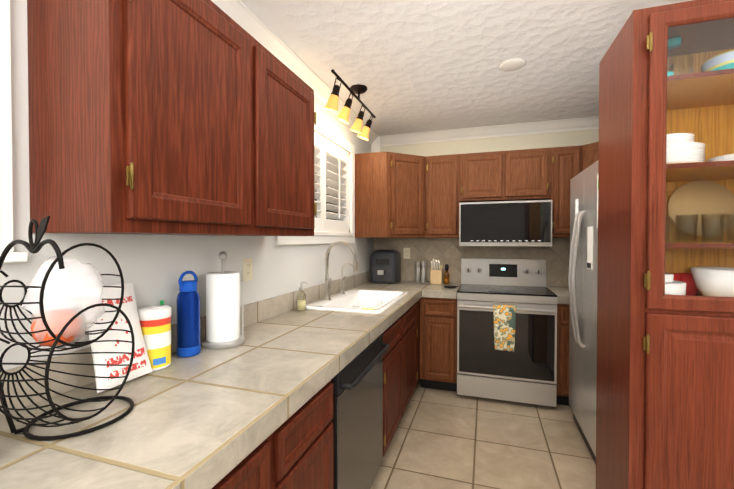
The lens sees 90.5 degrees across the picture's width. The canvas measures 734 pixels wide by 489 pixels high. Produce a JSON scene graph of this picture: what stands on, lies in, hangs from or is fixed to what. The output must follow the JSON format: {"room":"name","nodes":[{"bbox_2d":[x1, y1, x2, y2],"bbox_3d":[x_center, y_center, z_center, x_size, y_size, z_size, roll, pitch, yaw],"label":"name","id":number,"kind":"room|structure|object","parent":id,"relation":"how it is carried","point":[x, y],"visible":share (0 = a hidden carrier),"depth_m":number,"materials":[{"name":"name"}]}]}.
{"room":"kitchen","nodes":[
{"label":"kitchen","id":0,"kind":"room"},
{"bbox_2d":[0,0,691,369],"bbox_3d":[0.754,0.065,0.583,3.640,2.540,6.290,0,1,18],"label":"wall","id":1,"kind":"structure","parent":0,"point":[414,66],"depth_m":1.99,"materials":[{"name":"white paint"}]},
{"bbox_2d":[0,0,27,262],"bbox_3d":[-0.934,-0.491,0.814,0.039,1.075,0.260,0,1,18],"label":"window frame","id":2,"kind":"structure","parent":1,"relation":"attached to","point":[6,206],"depth_m":0.91,"materials":[{"name":"white wood"}]},
{"bbox_2d":[27,0,316,235],"bbox_3d":[-0.578,-0.423,1.441,0.326,0.770,1.100,0,1,18],"label":"upper cabinet","id":3,"kind":"object","parent":1,"relation":"attached to","point":[172,117],"visible":1,"depth_m":1.01,"materials":[{"name":"brown wood"}]},
{"bbox_2d":[243,258,252,280],"bbox_3d":[-0.610,0.126,1.864,0.008,0.116,0.072,0,1,18],"label":"electrical outlet","id":4,"kind":"object","parent":1,"relation":"attached to","point":[247,269],"visible":1,"depth_m":1.86,"materials":[{"name":"beige plastic"}]},
{"bbox_2d":[211,0,382,152],"bbox_3d":[-0.814,-1.022,1.078,0.100,0.179,6.050,0,1,18],"label":"crown molding","id":5,"kind":"structure","parent":1,"relation":"attached to","point":[245,18],"depth_m":2.09,"materials":[{"name":"white wood"}]},
{"bbox_2d":[275,119,354,244],"bbox_3d":[-0.377,-0.451,2.737,0.150,0.890,1.300,0,1,18],"label":"window","id":6,"kind":"structure","parent":1,"relation":"in","point":[334,137],"depth_m":2.87,"materials":[{"name":"white wood"}]},
{"bbox_2d":[314,131,349,232],"bbox_3d":[-0.373,-0.451,2.736,0.149,0.710,1.120,0,1,18],"label":"window shutters","id":7,"kind":"object","parent":6,"relation":"attached to","point":[331,165],"visible":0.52,"depth_m":2.88,"materials":[{"name":"white painted wood"}]},
{"bbox_2d":[324,69,375,140],"bbox_3d":[-0.103,-0.989,2.609,0.188,0.290,0.881,0,1,18],"label":"track light","id":8,"kind":"object","parent":1,"relation":"attached to","point":[331,105],"visible":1,"depth_m":2.56,"materials":[{"name":"black metal"}]},
{"bbox_2d":[374,238,569,286],"bbox_3d":[1.286,0.162,3.588,2.550,0.458,0.008,0,1,18],"label":"tiled wall","id":9,"kind":"structure","parent":1,"relation":"attached to","point":[451,252],"depth_m":3.70,"materials":[{"name":"beige tile"}]},
{"bbox_2d":[355,152,426,237],"bbox_3d":[0.271,-0.458,3.593,0.608,0.780,0.608,0,1,18],"label":"upper cabinet","id":10,"kind":"object","parent":9,"relation":"attached to","point":[399,195],"depth_m":3.36,"materials":[{"name":"brown wood"}]},
{"bbox_2d":[403,248,409,258],"bbox_3d":[0.422,0.093,3.859,0.072,0.116,0.008,0,1,18],"label":"electrical outlet","id":11,"kind":"object","parent":9,"relation":"attached to","point":[406,253],"visible":1,"depth_m":3.86,"materials":[{"name":"beige plastic"}]},
{"bbox_2d":[427,154,462,237],"bbox_3d":[0.758,-0.458,3.584,0.320,0.780,0.322,0,1,18],"label":"upper cabinet","id":12,"kind":"object","parent":9,"relation":"attached to","point":[444,172],"depth_m":3.43,"materials":[{"name":"brown wood"}]},
{"bbox_2d":[547,145,582,237],"bbox_3d":[1.756,-0.453,3.260,0.238,0.780,0.322,0,1,18],"label":"upper cabinet","id":13,"kind":"object","parent":9,"relation":"attached to","point":[568,159],"depth_m":3.12,"materials":[{"name":"brown wood"}]},
{"bbox_2d":[583,142,598,169],"bbox_3d":[2.115,-0.450,2.992,0.606,0.780,0.608,0,1,18],"label":"upper cabinet","id":14,"kind":"object","parent":9,"relation":"attached to","point":[590,151],"depth_m":3.01,"materials":[{"name":"brown wood"}]},
{"bbox_2d":[463,151,506,201],"bbox_3d":[1.095,-0.626,3.472,0.384,0.440,0.322,0,1,18],"label":"upper cabinet","id":15,"kind":"object","parent":1,"relation":"attached to","point":[484,173],"depth_m":3.31,"materials":[{"name":"brown wood"}]},
{"bbox_2d":[383,116,598,145],"bbox_3d":[1.328,-1.056,3.509,2.430,0.179,0.100,0,1,18],"label":"crown molding","id":16,"kind":"structure","parent":1,"relation":"attached to","point":[584,123],"depth_m":3.54,"materials":[{"name":"white wood"}]},
{"bbox_2d":[499,58,525,71],"bbox_3d":[0.912,-1.122,2.276,0.156,0.014,0.156,0,1,18],"label":"smoke detector","id":17,"kind":"object","parent":1,"relation":"in","point":[512,64],"visible":0.96,"depth_m":2.25,"materials":[{"name":"white plastic"}]},
{"bbox_2d":[507,147,554,200],"bbox_3d":[1.459,-0.625,3.354,0.382,0.440,0.322,0,1,18],"label":"upper cabinet","id":18,"kind":"object","parent":1,"relation":"attached to","point":[530,172],"depth_m":3.20,"materials":[{"name":"brown wood"}]},
{"bbox_2d":[459,200,551,246],"bbox_3d":[1.261,-0.182,3.372,0.761,0.397,0.420,0,1,18],"label":"over-the-range microwave","id":19,"kind":"object","parent":18,"relation":"attached to","point":[527,223],"visible":1,"depth_m":3.17,"materials":[{"name":"silver metal"}]},
{"bbox_2d":[371,379,595,488],"bbox_3d":[0.754,1.384,0.602,3.640,0.100,6.290,0,1,18],"label":"floor","id":20,"kind":"structure","parent":0,"point":[443,439],"depth_m":2.35,"materials":[{"name":"tile"}]},
{"bbox_2d":[208,421,283,488],"bbox_3d":[-0.629,0.914,0.801,0.617,0.835,0.585,0,1,18],"label":"base cabinet","id":21,"kind":"object","parent":20,"relation":"on","point":[262,467],"depth_m":0.92,"materials":[{"name":"brown wood"}]},
{"bbox_2d":[284,369,339,488],"bbox_3d":[-0.474,0.908,1.277,0.617,0.835,0.417,0,1,18],"label":"base cabinet","id":22,"kind":"object","parent":20,"relation":"on","point":[308,430],"depth_m":1.19,"materials":[{"name":"brown wood"}]},
{"bbox_2d":[0,281,431,488],"bbox_3d":[-0.173,0.445,2.204,0.633,0.065,3.548,0,1,18],"label":"countertop","id":23,"kind":"structure","parent":22,"relation":"on","point":[190,419],"depth_m":0.95,"materials":[{"name":"beige tile"}]},
{"bbox_2d":[0,216,134,440],"bbox_3d":[-0.730,0.184,0.867,0.281,0.492,0.296,0,1,18],"label":"fruit basket","id":24,"kind":"object","parent":23,"relation":"on","point":[52,328],"visible":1,"depth_m":0.82,"materials":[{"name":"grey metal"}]},
{"bbox_2d":[77,283,151,392],"bbox_3d":[-0.766,0.273,1.117,0.091,0.292,0.175,0,1,18],"label":"bag","id":25,"kind":"object","parent":23,"relation":"on","point":[141,365],"visible":0.81,"depth_m":1.10,"materials":[{"name":"white paper"}]},
{"bbox_2d":[137,305,170,370],"bbox_3d":[-0.738,0.319,1.260,0.108,0.211,0.108,0,1,18],"label":"wipes canister","id":26,"kind":"object","parent":23,"relation":"on","point":[155,322],"visible":0.73,"depth_m":1.22,"materials":[{"name":"white printed plastic"}]},
{"bbox_2d":[176,271,200,356],"bbox_3d":[-0.687,0.262,1.399,0.084,0.321,0.092,0,1,18],"label":"water bottle","id":27,"kind":"object","parent":23,"relation":"on","point":[188,321],"visible":1,"depth_m":1.37,"materials":[{"name":"blue metal"}]},
{"bbox_2d":[202,251,244,348],"bbox_3d":[-0.610,0.225,1.545,0.170,0.391,0.170,0,1,18],"label":"paper towel holder","id":28,"kind":"object","parent":23,"relation":"on","point":[223,309],"visible":1,"depth_m":1.49,"materials":[{"name":"white paper"}]},
{"bbox_2d":[297,282,307,310],"bbox_3d":[-0.401,0.320,2.261,0.076,0.180,0.060,0,1,18],"label":"soap dispenser","id":29,"kind":"object","parent":23,"relation":"on","point":[301,304],"depth_m":2.25,"materials":[{"name":"clear glass"}]},
{"bbox_2d":[323,241,357,299],"bbox_3d":[-0.183,0.184,2.562,0.262,0.417,0.090,0,1,18],"label":"faucet","id":30,"kind":"object","parent":23,"relation":"on","point":[327,288],"depth_m":2.56,"materials":[{"name":"silver metal"}]},
{"bbox_2d":[339,263,354,293],"bbox_3d":[-0.147,0.266,2.860,0.132,0.246,0.080,0,1,18],"label":"faucet","id":31,"kind":"object","parent":23,"relation":"on","point":[342,279],"depth_m":2.85,"materials":[{"name":"silver metal"}]},
{"bbox_2d":[371,249,400,283],"bbox_3d":[0.185,0.222,3.713,0.270,0.335,0.345,0,1,18],"label":"air fryer","id":32,"kind":"object","parent":23,"relation":"on","point":[385,266],"visible":1,"depth_m":3.62,"materials":[{"name":"grey plastic"}]},
{"bbox_2d":[415,261,425,282],"bbox_3d":[0.549,0.282,3.719,0.111,0.215,0.051,0,1,18],"label":"pepper mills","id":33,"kind":"object","parent":23,"relation":"on","point":[423,272],"visible":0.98,"depth_m":3.70,"materials":[{"name":"silver metal"}]},
{"bbox_2d":[296,285,411,342],"bbox_3d":[-0.043,0.485,2.663,0.530,0.186,0.870,0,1,18],"label":"sink","id":34,"kind":"object","parent":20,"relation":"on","point":[349,300],"depth_m":2.71,"materials":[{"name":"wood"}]},
{"bbox_2d":[331,333,389,488],"bbox_3d":[-0.274,0.902,1.771,0.656,0.832,0.638,0,1,18],"label":"dishwasher","id":35,"kind":"object","parent":20,"relation":"on","point":[357,419],"visible":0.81,"depth_m":1.61,"materials":[{"name":"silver metal"}]},
{"bbox_2d":[368,309,415,456],"bbox_3d":[-0.047,0.955,2.717,0.538,0.700,1.292,0,1,18],"label":"base cabinet","id":36,"kind":"object","parent":20,"relation":"on","point":[399,362],"depth_m":2.37,"materials":[{"name":"brown wood"}]},
{"bbox_2d":[416,297,456,391],"bbox_3d":[0.711,0.877,3.459,0.320,0.835,0.627,0,1,18],"label":"base cabinet","id":37,"kind":"object","parent":20,"relation":"on","point":[436,317],"depth_m":3.16,"materials":[{"name":"brown wood"}]},
{"bbox_2d":[424,282,459,296],"bbox_3d":[0.721,0.427,3.446,0.296,0.065,0.633,0,1,18],"label":"countertop","id":38,"kind":"structure","parent":37,"relation":"on","point":[434,290],"depth_m":3.18,"materials":[{"name":"beige tile"}]},
{"bbox_2d":[430,259,442,283],"bbox_3d":[0.689,0.266,3.615,0.110,0.250,0.189,0,1,18],"label":"knife block","id":39,"kind":"object","parent":38,"relation":"on","point":[436,274],"visible":1,"depth_m":3.60,"materials":[{"name":"brown wood"}]},
{"bbox_2d":[444,264,448,283],"bbox_3d":[0.789,0.294,3.599,0.054,0.195,0.053,0,1,18],"label":"oil bottle","id":40,"kind":"object","parent":38,"relation":"on","point":[446,277],"visible":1,"depth_m":3.58,"materials":[{"name":"brown glass"}]},
{"bbox_2d":[457,258,556,406],"bbox_3d":[1.209,0.710,3.223,0.761,1.135,0.741,0,1,18],"label":"range","id":41,"kind":"object","parent":20,"relation":"on","point":[506,329],"visible":1,"depth_m":2.96,"materials":[{"name":"silver metal"}]},
{"bbox_2d":[493,305,515,350],"bbox_3d":[1.094,0.663,2.895,0.170,0.359,0.048,0,1,18],"label":"dish towel","id":42,"kind":"object","parent":41,"relation":"hanging from","point":[504,316],"depth_m":2.88,"materials":[{"name":"multicoloured fabric"}]},
{"bbox_2d":[556,301,569,405],"bbox_3d":[1.749,0.882,3.120,0.322,0.835,0.627,0,1,18],"label":"base cabinet","id":43,"kind":"object","parent":20,"relation":"on","point":[562,398],"depth_m":2.86,"materials":[{"name":"brown wood"}]},
{"bbox_2d":[546,286,568,300],"bbox_3d":[1.997,0.433,3.030,0.845,0.065,0.633,0,1,18],"label":"countertop","id":44,"kind":"structure","parent":43,"relation":"on","point":[562,293],"depth_m":3.03,"materials":[{"name":"beige tile"}]},
{"bbox_2d":[568,160,598,463],"bbox_3d":[1.713,0.417,2.195,0.852,1.790,0.900,0,1,18],"label":"fridge","id":45,"kind":"object","parent":20,"relation":"on","point":[583,272],"visible":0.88,"depth_m":2.31,"materials":[{"name":"silver metal"}]},
{"bbox_2d":[596,0,733,488],"bbox_3d":[1.282,0.248,1.381,0.600,2.150,0.432,0,1,18],"label":"pantry cabinet","id":46,"kind":"object","parent":20,"relation":"on","point":[665,358],"visible":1,"depth_m":1.29,"materials":[{"name":"brown wood"}]}
]}

